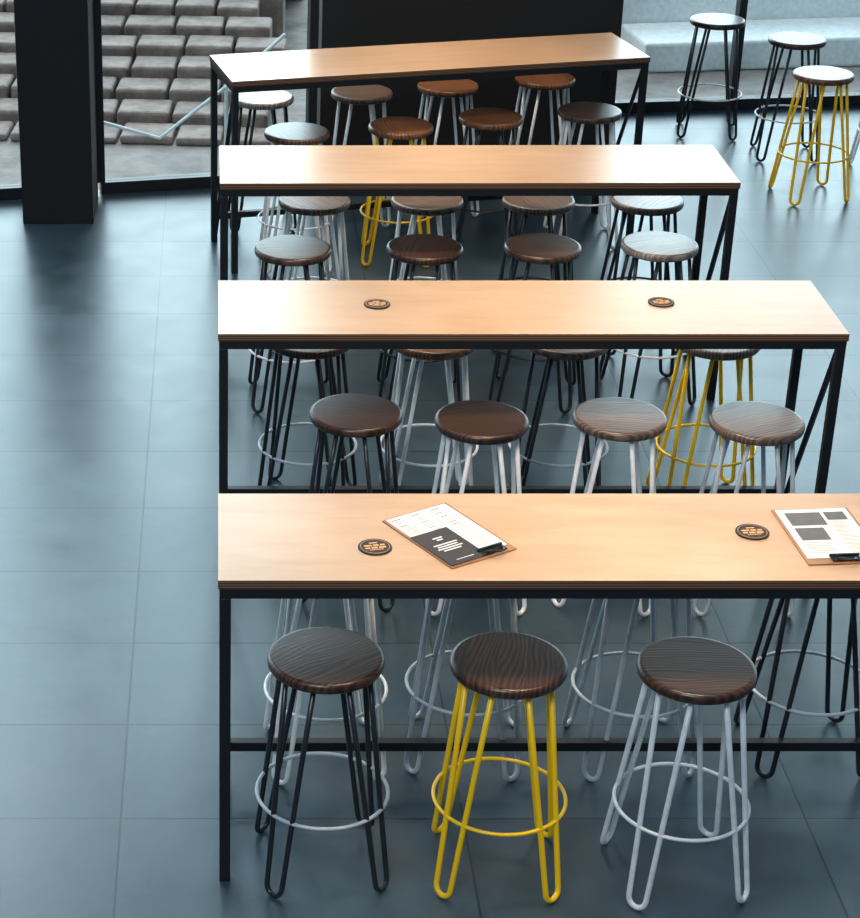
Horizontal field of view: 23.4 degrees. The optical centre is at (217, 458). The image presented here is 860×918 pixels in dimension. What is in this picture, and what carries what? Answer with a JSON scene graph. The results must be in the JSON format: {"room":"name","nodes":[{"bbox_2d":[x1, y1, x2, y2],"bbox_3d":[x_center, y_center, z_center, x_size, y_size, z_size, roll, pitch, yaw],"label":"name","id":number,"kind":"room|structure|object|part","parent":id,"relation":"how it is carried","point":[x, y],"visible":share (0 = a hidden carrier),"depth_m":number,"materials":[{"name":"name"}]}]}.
{"room":"cafe","nodes":[
{"label":"cafe","id":0,"kind":"room"},
{"bbox_2d":[14,0,97,223],"bbox_3d":[-0.885,-3.664,10.565,0.390,5.000,0.500,0,26,0],"label":"column","id":1,"kind":"structure","parent":0,"point":[54,39],"depth_m":11.15,"materials":[{"name":"black paint"}]},
{"bbox_2d":[0,106,859,917],"bbox_3d":[1.000,1.039,6.545,16.000,0.001,16.900,0,26,0],"label":"floor","id":2,"kind":"structure","parent":0,"point":[109,343],"depth_m":7.45,"materials":[{"name":"tile"}]},
{"bbox_2d":[0,0,21,200],"bbox_3d":[-3.850,-3.535,10.296,5.648,5.000,0.081,-5,26,-10],"label":"frame","id":3,"kind":"object","parent":2,"relation":"on","point":[12,192],"visible":0.08,"depth_m":11.78,"materials":[{"name":"black metal"}]},
{"bbox_2d":[93,0,318,193],"bbox_3d":[-0.069,-3.846,10.943,1.293,5.000,0.080,-5,26,-10],"label":"frame","id":4,"kind":"object","parent":2,"relation":"on","point":[160,182],"visible":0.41,"depth_m":11.87,"materials":[{"name":"black metal"}]},
{"bbox_2d":[228,90,296,231],"bbox_3d":[0.243,-1.638,11.288,0.399,0.720,0.399,-1,26,-2],"label":"bar stool","id":5,"kind":"object","parent":2,"relation":"on","point":[263,100],"visible":0.3,"depth_m":11.10,"materials":[{"name":"wood"}]},
{"bbox_3d":[0.243,-1.947,11.140,0.336,0.034,0.336,6,26,13],"label":"seat","id":6,"kind":"part","parent":5,"relation":"part of","materials":[{"name":"wood"}]},
{"bbox_2d":[248,235,333,413],"bbox_3d":[0.327,-0.599,9.126,0.399,0.720,0.399,-1,26,-2],"label":"bar stool","id":7,"kind":"object","parent":2,"relation":"on","point":[281,250],"visible":0.56,"depth_m":9.00,"materials":[{"name":"brown wood"}]},
{"bbox_3d":[0.327,-0.909,8.977,0.336,0.034,0.336,1,26,3],"label":"seat","id":8,"kind":"part","parent":7,"relation":"part of","materials":[{"name":"brown wood"}]},
{"bbox_2d":[257,122,333,273],"bbox_3d":[0.404,-1.355,10.700,0.399,0.720,0.399,-1,26,-1],"label":"bar stool","id":9,"kind":"object","parent":2,"relation":"on","point":[288,133],"visible":0.52,"depth_m":10.58,"materials":[{"name":"brown wood"}]},
{"bbox_3d":[0.404,-1.664,10.551,0.336,0.034,0.336,-11,28,-21],"label":"seat","id":10,"kind":"part","parent":9,"relation":"part of","materials":[{"name":"brown wood"}]},
{"bbox_2d":[258,349,357,486],"bbox_3d":[0.359,-0.155,8.201,0.399,0.720,0.399,5,26,11],"label":"bar stool","id":11,"kind":"object","parent":2,"relation":"on","point":[307,354],"visible":0.52,"depth_m":8.13,"materials":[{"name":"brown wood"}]},
{"bbox_3d":[0.359,-0.465,8.053,0.336,0.034,0.336,-9,27,-19],"label":"seat","id":12,"kind":"part","parent":11,"relation":"part of","materials":[{"name":"brown wood"}]},
{"bbox_2d":[272,196,350,356],"bbox_3d":[0.449,-0.887,9.724,0.399,0.720,0.399,4,26,9],"label":"bar stool","id":13,"kind":"object","parent":2,"relation":"on","point":[321,206],"visible":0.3,"depth_m":9.55,"materials":[{"name":"dark walnut wood"},{"name":"metal"}]},
{"bbox_3d":[0.449,-1.196,9.576,0.336,0.034,0.336,-15,30,-29],"label":"seat","id":14,"kind":"part","parent":13,"relation":"part of","materials":[{"name":"brown wood"}]},
{"bbox_2d":[255,627,389,897],"bbox_3d":[0.308,0.884,6.037,0.399,0.720,0.399,-2,26,-4],"label":"bar stool","id":15,"kind":"object","parent":2,"relation":"on","point":[312,660],"visible":1,"depth_m":5.93,"materials":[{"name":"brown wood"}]},
{"bbox_3d":[0.308,0.574,5.889,0.336,0.034,0.336,-17,30,-31],"label":"seat","id":16,"kind":"part","parent":15,"relation":"part of","materials":[{"name":"brown wood"}]},
{"bbox_2d":[263,599,387,785],"bbox_3d":[0.345,0.637,6.551,0.399,0.720,0.399,-2,26,-4],"label":"bar stool","id":17,"kind":"object","parent":2,"relation":"on","point":[349,608],"visible":0.31,"depth_m":6.51,"materials":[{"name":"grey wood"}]},
{"bbox_2d":[302,393,402,611],"bbox_3d":[0.496,0.152,7.562,0.399,0.720,0.399,5,26,11],"label":"bar stool","id":18,"kind":"object","parent":2,"relation":"on","point":[351,415],"visible":0.48,"depth_m":7.41,"materials":[{"name":"brown wood"}]},
{"bbox_3d":[0.496,-0.158,7.413,0.336,0.034,0.336,1,26,2],"label":"seat","id":19,"kind":"part","parent":18,"relation":"part of","materials":[{"name":"brown wood"}]},
{"bbox_2d":[329,85,392,226],"bbox_3d":[0.784,-1.681,11.379,0.399,0.720,0.399,2,26,5],"label":"bar stool","id":20,"kind":"object","parent":2,"relation":"on","point":[370,95],"visible":0.46,"depth_m":11.19,"materials":[{"name":"dark walnut wood"},{"name":"metal"}]},
{"bbox_3d":[0.784,-1.990,11.230,0.336,0.034,0.336,-5,26,-9],"label":"seat","id":21,"kind":"part","parent":20,"relation":"part of","materials":[{"name":"brown wood"}]},
{"bbox_2d":[360,116,432,267],"bbox_3d":[0.945,-1.401,10.795,0.399,0.720,0.399,2,26,4],"label":"bar stool","id":22,"kind":"object","parent":2,"relation":"on","point":[392,128],"visible":0.66,"depth_m":10.68,"materials":[{"name":"brown wood"}]},
{"bbox_3d":[0.945,-1.710,10.647,0.336,0.034,0.336,-8,27,-16],"label":"seat","id":23,"kind":"part","parent":22,"relation":"part of","materials":[{"name":"brown wood"}]},
{"bbox_2d":[376,234,462,401],"bbox_3d":[0.902,-0.605,9.137,0.399,0.720,0.399,1,26,3],"label":"bar stool","id":24,"kind":"object","parent":2,"relation":"on","point":[414,249],"visible":0.52,"depth_m":8.99,"materials":[{"name":"brown wood"}]},
{"bbox_3d":[0.902,-0.914,8.988,0.336,0.034,0.336,5,26,10],"label":"seat","id":25,"kind":"part","parent":24,"relation":"part of","materials":[{"name":"brown wood"}]},
{"bbox_2d":[388,196,462,353],"bbox_3d":[0.972,-0.887,9.724,0.399,0.720,0.399,2,26,5],"label":"bar stool","id":26,"kind":"object","parent":2,"relation":"on","point":[437,206],"visible":0.31,"depth_m":9.53,"materials":[{"name":"brown walnut"},{"name":"light grey painted steel"}]},
{"bbox_3d":[0.972,-1.196,9.576,0.336,0.034,0.336,-8,27,-17],"label":"seat","id":27,"kind":"part","parent":26,"relation":"part of","materials":[{"name":"brown wood"}]},
{"bbox_2d":[379,349,478,485],"bbox_3d":[0.842,-0.151,8.192,0.399,0.720,0.399,1,26,2],"label":"bar stool","id":28,"kind":"object","parent":2,"relation":"on","point":[447,355],"visible":0.4,"depth_m":8.06,"materials":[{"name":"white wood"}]},
{"bbox_3d":[0.842,-0.460,8.043,0.336,0.034,0.336,-12,28,-23],"label":"seat","id":29,"kind":"part","parent":28,"relation":"part of","materials":[{"name":"brown wood"}]},
{"bbox_2d":[209,32,650,273],"bbox_3d":[1.102,-1.637,10.940,2.230,1.020,0.535,-5,26,-11],"label":"bar table","id":30,"kind":"object","parent":2,"relation":"on","point":[604,52],"visible":0.86,"depth_m":10.66,"materials":[{"name":"brown wood"}]},
{"bbox_3d":[1.048,-1.412,11.316,2.158,0.032,0.032,-5,26,-11],"label":"foot rail","id":31,"kind":"part","parent":30,"relation":"part of","materials":[{"name":"black metal"}]},
{"bbox_3d":[1.101,-2.057,10.738,2.222,0.032,0.527,-5,26,-11],"label":"frame","id":32,"kind":"part","parent":30,"relation":"part of","materials":[{"name":"black metal"}]},
{"bbox_2d":[414,79,478,218],"bbox_3d":[1.267,-1.743,11.507,0.399,0.720,0.399,-2,26,-5],"label":"bar stool","id":33,"kind":"object","parent":2,"relation":"on","point":[461,88],"visible":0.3,"depth_m":11.33,"materials":[{"name":"brown wood"}]},
{"bbox_3d":[1.267,-2.052,11.358,0.336,0.034,0.336,-1,26,-3],"label":"seat","id":34,"kind":"part","parent":33,"relation":"part of","materials":[{"name":"brown wood"}]},
{"bbox_2d":[404,599,523,781],"bbox_3d":[0.800,0.624,6.578,0.399,0.720,0.399,3,26,7],"label":"bar stool","id":35,"kind":"object","parent":2,"relation":"on","point":[493,609],"visible":0.5,"depth_m":6.53,"materials":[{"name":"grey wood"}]},
{"bbox_2d":[425,400,528,615],"bbox_3d":[0.942,0.178,7.508,0.399,0.720,0.399,0,26,0],"label":"bar stool","id":36,"kind":"object","parent":2,"relation":"on","point":[477,422],"visible":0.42,"depth_m":7.35,"materials":[{"name":"brown wood"}]},
{"bbox_3d":[0.942,-0.132,7.359,0.336,0.034,0.336,-7,26,-14],"label":"seat","id":37,"kind":"part","parent":36,"relation":"part of","materials":[{"name":"brown wood"}]},
{"bbox_2d":[219,145,740,399],"bbox_3d":[1.121,-0.839,9.279,2.230,1.020,0.550,0,26,0],"label":"bar table","id":38,"kind":"object","parent":2,"relation":"on","point":[268,170],"visible":0.73,"depth_m":8.98,"materials":[{"name":"brown wood"}]},
{"bbox_3d":[1.121,-1.259,9.077,2.222,0.032,0.542,0,26,0],"label":"frame","id":39,"kind":"part","parent":38,"relation":"part of","materials":[{"name":"black metal"}]},
{"bbox_2d":[449,107,522,257],"bbox_3d":[1.430,-1.473,10.945,0.399,0.720,0.399,4,26,7],"label":"bar stool","id":40,"kind":"object","parent":2,"relation":"on","point":[486,118],"visible":0.49,"depth_m":10.79,"materials":[{"name":"brown wood"}]},
{"bbox_3d":[1.430,-1.782,10.796,0.336,0.034,0.336,16,30,30],"label":"seat","id":41,"kind":"part","parent":40,"relation":"part of","materials":[{"name":"brown wood"}]},
{"bbox_2d":[431,631,567,903],"bbox_3d":[0.827,0.895,6.013,0.399,0.720,0.399,2,26,4],"label":"bar stool","id":42,"kind":"object","parent":2,"relation":"on","point":[499,664],"visible":1,"depth_m":5.90,"materials":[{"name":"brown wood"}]},
{"bbox_3d":[0.827,0.586,5.865,0.336,0.034,0.336,5,26,11],"label":"seat","id":43,"kind":"part","parent":42,"relation":"part of","materials":[{"name":"brown wood"}]},
{"bbox_2d":[490,196,574,352],"bbox_3d":[1.490,-0.887,9.724,0.399,0.720,0.399,4,26,8],"label":"bar stool","id":44,"kind":"object","parent":2,"relation":"on","point":[549,206],"visible":0.38,"depth_m":9.53,"materials":[{"name":"brown wood"}]},
{"bbox_3d":[1.490,-1.196,9.576,0.336,0.034,0.336,-9,27,-18],"label":"seat","id":45,"kind":"part","parent":44,"relation":"part of","materials":[{"name":"brown wood"}]},
{"bbox_2d":[218,281,849,493],"bbox_3d":[1.115,-0.097,7.733,2.230,1.020,0.535,0,26,0],"label":"bar table","id":46,"kind":"object","parent":2,"relation":"on","point":[794,315],"visible":0.8,"depth_m":7.47,"materials":[{"name":"brown wood"}]},
{"bbox_2d":[364,299,389,308],"bbox_3d":[0.581,-0.566,7.524,0.096,0.006,0.096,-2,26,-5],"label":"coaster","id":47,"kind":"object","parent":46,"relation":"on","point":[371,303],"visible":1,"depth_m":7.51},
{"bbox_3d":[1.115,0.126,8.114,2.158,0.032,0.032,0,26,0],"label":"foot rail","id":48,"kind":"part","parent":46,"relation":"part of","materials":[{"name":"black metal"}]},
{"bbox_3d":[1.115,-0.517,7.531,2.222,0.032,0.527,0,26,0],"label":"frame","id":49,"kind":"part","parent":46,"relation":"part of","materials":[{"name":"black metal"}]},
{"bbox_2d":[648,297,673,306],"bbox_3d":[1.622,-0.574,7.542,0.096,0.006,0.096,-4,26,-8],"label":"coaster","id":50,"kind":"object","parent":46,"relation":"on","point":[655,301],"visible":1,"depth_m":7.53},
{"bbox_2d":[488,233,581,412],"bbox_3d":[1.419,-0.610,9.148,0.399,0.720,0.399,6,26,11],"label":"bar stool","id":51,"kind":"object","parent":2,"relation":"on","point":[534,248],"visible":0.65,"depth_m":9.02,"materials":[{"name":"brown wood"}]},
{"bbox_3d":[1.419,-0.919,9.000,0.336,0.034,0.336,10,27,20],"label":"seat","id":52,"kind":"part","parent":51,"relation":"part of","materials":[{"name":"brown wood"}]},
{"bbox_2d":[218,494,859,880],"bbox_3d":[1.115,0.678,6.119,2.230,1.020,0.535,0,26,0],"label":"bar table","id":53,"kind":"object","parent":2,"relation":"on","point":[271,546],"visible":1,"depth_m":5.88,"materials":[{"name":"brown wood"}]},
{"bbox_2d":[358,539,391,555],"bbox_3d":[0.444,0.249,5.827,0.096,0.006,0.096,-5,26,-10],"label":"coaster","id":54,"kind":"object","parent":53,"relation":"on","point":[375,547],"visible":1,"depth_m":5.82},
{"bbox_2d":[382,502,516,568],"bbox_3d":[0.665,0.210,5.883,0.228,0.027,0.355,-15,29,-28],"label":"clipboard","id":55,"kind":"object","parent":53,"relation":"on","point":[454,539],"visible":1,"depth_m":5.88,"materials":[{"name":"paper"}]},
{"bbox_2d":[392,507,498,544],"bbox_3d":[0.651,0.209,5.904,0.297,0.001,0.312,0,26,0],"label":"print","id":56,"kind":"object","parent":55,"relation":"on","point":[430,525],"depth_m":5.92,"materials":[{"name":"grey paper"}]},
{"bbox_2d":[433,536,473,559],"bbox_3d":[0.658,0.249,5.816,0.084,0.001,0.136,-15,29,-28],"label":"print","id":57,"kind":"object","parent":55,"relation":"on","point":[444,547],"depth_m":5.81},
{"bbox_3d":[0.773,0.256,5.802,0.084,0.004,0.032,-15,29,-28],"label":"clip plate","id":58,"kind":"part","parent":55,"relation":"part of","materials":[{"name":"black metal"}]},
{"bbox_3d":[0.785,0.256,5.779,0.054,0.019,0.039,-15,29,-28],"label":"clip lever","id":59,"kind":"part","parent":55,"relation":"part of","materials":[{"name":"black metal"}]},
{"bbox_3d":[1.115,0.258,5.917,2.222,0.032,0.527,0,26,0],"label":"frame","id":60,"kind":"part","parent":53,"relation":"part of","materials":[{"name":"black metal"}]},
{"bbox_3d":[1.115,0.901,6.501,2.158,0.032,0.032,0,26,0],"label":"foot rail","id":61,"kind":"part","parent":53,"relation":"part of","materials":[{"name":"black metal"}]},
{"bbox_2d":[735,524,769,539],"bbox_3d":[1.533,0.209,5.910,0.096,0.006,0.096,-2,26,-5],"label":"coaster","id":62,"kind":"object","parent":53,"relation":"on","point":[747,531],"visible":1,"depth_m":5.91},
{"bbox_2d":[771,507,859,565],"bbox_3d":[1.746,0.213,5.877,0.228,0.027,0.355,-2,26,-4],"label":"clipboard","id":63,"kind":"object","parent":53,"relation":"on","point":[822,536],"visible":1,"depth_m":5.89,"materials":[{"name":"paper"}]},
{"bbox_2d":[784,511,859,552],"bbox_3d":[1.743,0.209,5.904,0.184,0.001,0.258,0,26,0],"label":"print","id":64,"kind":"object","parent":63,"relation":"on","point":[809,531],"depth_m":5.91,"materials":[{"name":"grey paper"}]},
{"bbox_3d":[1.755,0.277,5.758,0.084,0.004,0.032,-2,26,-4],"label":"clip plate","id":65,"kind":"part","parent":63,"relation":"part of","materials":[{"name":"black metal"}]},
{"bbox_3d":[1.757,0.278,5.733,0.054,0.019,0.039,-2,26,-4],"label":"clip lever","id":66,"kind":"part","parent":63,"relation":"part of","materials":[{"name":"black metal"}]},
{"bbox_2d":[509,73,574,197],"bbox_3d":[1.823,-1.805,11.637,0.399,0.720,0.399,-1,26,-2],"label":"bar stool","id":67,"kind":"object","parent":2,"relation":"on","point":[564,81],"visible":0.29,"depth_m":11.46,"materials":[{"name":"brown wood"}]},
{"bbox_3d":[1.823,-2.115,11.489,0.336,0.034,0.336,-5,26,-10],"label":"seat","id":68,"kind":"part","parent":67,"relation":"part of","materials":[{"name":"brown wood"}]},
{"bbox_2d":[508,349,608,486],"bbox_3d":[1.360,-0.151,8.192,0.399,0.720,0.399,5,26,9],"label":"bar stool","id":69,"kind":"object","parent":2,"relation":"on","point":[578,355],"visible":0.41,"depth_m":8.07,"materials":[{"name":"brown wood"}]},
{"bbox_3d":[1.360,-0.460,8.043,0.336,0.034,0.336,9,27,18],"label":"seat","id":70,"kind":"part","parent":69,"relation":"part of","materials":[{"name":"brown wood"}]},
{"bbox_2d":[543,102,621,248],"bbox_3d":[1.967,-1.522,11.046,0.399,0.720,0.399,1,26,2],"label":"bar stool","id":71,"kind":"object","parent":2,"relation":"on","point":[595,113],"visible":0.56,"depth_m":10.91,"materials":[{"name":"brown wood"}]},
{"bbox_3d":[1.967,-1.831,10.898,0.336,0.034,0.336,-9,27,-19],"label":"seat","id":72,"kind":"part","parent":71,"relation":"part of","materials":[{"name":"brown wood"}]},
{"bbox_2d":[551,397,666,616],"bbox_3d":[1.439,0.166,7.531,0.399,0.720,0.399,6,26,12],"label":"bar stool","id":73,"kind":"object","parent":2,"relation":"on","point":[619,419],"visible":0.45,"depth_m":7.37,"materials":[{"name":"brown wood"}]},
{"bbox_3d":[1.439,-0.143,7.383,0.336,0.034,0.336,3,26,7],"label":"seat","id":74,"kind":"part","parent":73,"relation":"part of","materials":[{"name":"brown wood"}]},
{"bbox_2d":[562,599,695,781],"bbox_3d":[1.335,0.628,6.569,0.399,0.720,0.399,-2,26,-4],"label":"bar stool","id":75,"kind":"object","parent":2,"relation":"on","point":[674,603],"visible":0.41,"depth_m":6.53,"materials":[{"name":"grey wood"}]},
{"bbox_2d":[600,196,683,355],"bbox_3d":[1.995,-0.887,9.724,0.399,0.720,0.399,-2,26,-4],"label":"bar stool","id":76,"kind":"object","parent":2,"relation":"on","point":[650,206],"visible":0.32,"depth_m":9.56,"materials":[{"name":"brown wood"}]},
{"bbox_3d":[1.995,-1.196,9.576,0.336,0.034,0.336,21,33,37],"label":"seat","id":77,"kind":"part","parent":76,"relation":"part of","materials":[{"name":"brown wood"}]},
{"bbox_2d":[600,231,698,405],"bbox_3d":[1.934,-0.622,9.172,0.399,0.720,0.399,-4,26,-9],"label":"bar stool","id":78,"kind":"object","parent":2,"relation":"on","point":[658,247],"visible":0.66,"depth_m":9.05,"materials":[{"name":"wood"}]},
{"bbox_3d":[1.934,-0.931,9.023,0.336,0.034,0.336,-11,28,-22],"label":"seat","id":79,"kind":"part","parent":78,"relation":"part of","materials":[{"name":"wood"}]},
{"bbox_2d":[600,636,756,910],"bbox_3d":[1.356,0.907,5.988,0.399,0.720,0.399,-3,26,-5],"label":"bar stool","id":80,"kind":"object","parent":2,"relation":"on","point":[699,671],"visible":1,"depth_m":5.88,"materials":[{"name":"brown wood"}]},
{"bbox_3d":[1.356,0.598,5.839,0.336,0.034,0.336,2,26,4],"label":"seat","id":81,"kind":"part","parent":80,"relation":"part of","materials":[{"name":"brown wood"}]},
{"bbox_2d":[646,349,759,485],"bbox_3d":[1.949,-0.151,8.192,0.399,0.720,0.399,-2,26,-3],"label":"bar stool","id":82,"kind":"object","parent":2,"relation":"on","point":[721,355],"visible":0.51,"depth_m":8.09,"materials":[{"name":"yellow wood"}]},
{"bbox_3d":[1.949,-0.460,8.043,0.336,0.034,0.336,7,26,14],"label":"seat","id":83,"kind":"part","parent":82,"relation":"part of","materials":[{"name":"brown wood"}]},
{"bbox_2d":[676,13,744,140],"bbox_3d":[3.080,-2.389,12.852,0.399,0.720,0.399,5,26,10],"label":"bar stool","id":84,"kind":"object","parent":2,"relation":"on","point":[710,21],"visible":1,"depth_m":12.76,"materials":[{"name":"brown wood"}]},
{"bbox_3d":[3.080,-2.698,12.704,0.336,0.034,0.336,20,32,36],"label":"seat","id":85,"kind":"part","parent":84,"relation":"part of","materials":[{"name":"brown wood"}]},
{"bbox_2d":[615,0,859,112],"bbox_3d":[5.480,-4.070,12.911,6.329,3.700,0.081,-3,26,-6],"label":"frame","id":86,"kind":"object","parent":2,"relation":"on","point":[752,101],"visible":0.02,"depth_m":13.43,"materials":[{"name":"black metal"}]},
{"bbox_2d":[692,401,804,617],"bbox_3d":[1.922,0.181,7.500,0.399,0.720,0.399,1,26,2],"label":"bar stool","id":87,"kind":"object","parent":2,"relation":"on","point":[756,423],"visible":0.47,"depth_m":7.34,"materials":[{"name":"brown wood"}]},
{"bbox_3d":[1.922,-0.128,7.351,0.336,0.034,0.336,-13,29,-25],"label":"seat","id":88,"kind":"part","parent":87,"relation":"part of","materials":[{"name":"brown wood"}]},
{"bbox_2d":[750,32,825,161],"bbox_3d":[3.450,-2.181,12.420,0.399,0.720,0.399,3,26,5],"label":"bar stool","id":89,"kind":"object","parent":2,"relation":"on","point":[802,41],"visible":0.8,"depth_m":12.32,"materials":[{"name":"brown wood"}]},
{"bbox_3d":[3.450,-2.490,12.271,0.336,0.034,0.336,6,26,12],"label":"seat","id":90,"kind":"part","parent":89,"relation":"part of","materials":[{"name":"brown wood"}]},
{"bbox_2d":[733,599,859,778],"bbox_3d":[1.900,0.624,6.578,0.399,0.720,0.399,0,26,-1],"label":"bar stool","id":91,"kind":"object","parent":2,"relation":"on","point":[852,643],"visible":0.57,"depth_m":6.54,"materials":[{"name":"black metal"}]},
{"bbox_2d":[768,65,854,205],"bbox_3d":[3.400,-1.843,11.717,0.399,0.720,0.399,-5,26,-9],"label":"bar stool","id":92,"kind":"object","parent":2,"relation":"on","point":[823,76],"visible":1,"depth_m":11.64,"materials":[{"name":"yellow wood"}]},
{"bbox_3d":[3.400,-2.153,11.568,0.336,0.034,0.336,-1,26,-3],"label":"seat","id":93,"kind":"part","parent":92,"relation":"part of","materials":[{"name":"brown wood"}]},
{"bbox_2d":[849,121,859,164],"bbox_3d":[3.980,-2.034,12.113,0.399,0.720,0.399,-3,26,-6],"label":"bar stool","id":94,"kind":"object","parent":2,"relation":"on","point":[852,154],"visible":0.91,"depth_m":12.33,"materials":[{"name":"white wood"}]},
{"bbox_2d":[316,0,623,144],"bbox_3d":[1.465,-5.597,11.124,1.730,8.000,1.300,0,26,0],"label":"wall","id":95,"kind":"structure","parent":0,"point":[342,23],"depth_m":11.92,"materials":[{"name":"black paint"}]},
{"bbox_2d":[615,93,857,101],"bbox_3d":[5.480,-4.065,12.913,6.279,3.550,0.012,-3,26,-6],"label":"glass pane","id":96,"kind":"object","parent":95,"relation":"attached to","point":[855,93],"visible":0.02,"depth_m":13.44,"materials":[{"name":"clear glass"}]},
{"label":"outside","id":97,"kind":"structure","parent":0,"visible":0},
{"bbox_2d":[0,0,859,189],"bbox_3d":[0.000,-13.457,36.802,80.000,0.001,62.000,0,26,0],"label":"ground","id":98,"kind":"structure","parent":97,"point":[122,160],"depth_m":13.86,"materials":[{"name":"grey concrete"}]},
{"bbox_2d":[0,0,286,145],"bbox_3d":[-2.692,-3.412,14.916,6.508,0.838,4.605,2,26,4],"label":"stone steps","id":99,"kind":"structure","parent":98,"relation":"on","point":[156,62],"depth_m":13.88,"materials":[{"name":"grey stone"}]},
{"bbox_2d":[104,33,286,145],"bbox_3d":[-0.203,-2.121,12.285,1.247,0.789,0.030,-5,26,-11],"label":"handrail","id":100,"kind":"object","parent":98,"relation":"on","point":[224,88],"visible":0.48,"depth_m":12.31,"materials":[{"name":"metal"}]},
{"bbox_2d":[621,0,859,72],"bbox_3d":[6.429,-3.313,15.159,7.500,0.450,1.100,-3,26,-6],"label":"stone bench","id":101,"kind":"object","parent":98,"relation":"on","point":[662,30],"visible":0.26,"depth_m":14.63,"materials":[{"name":"grey stone"}]}
]}

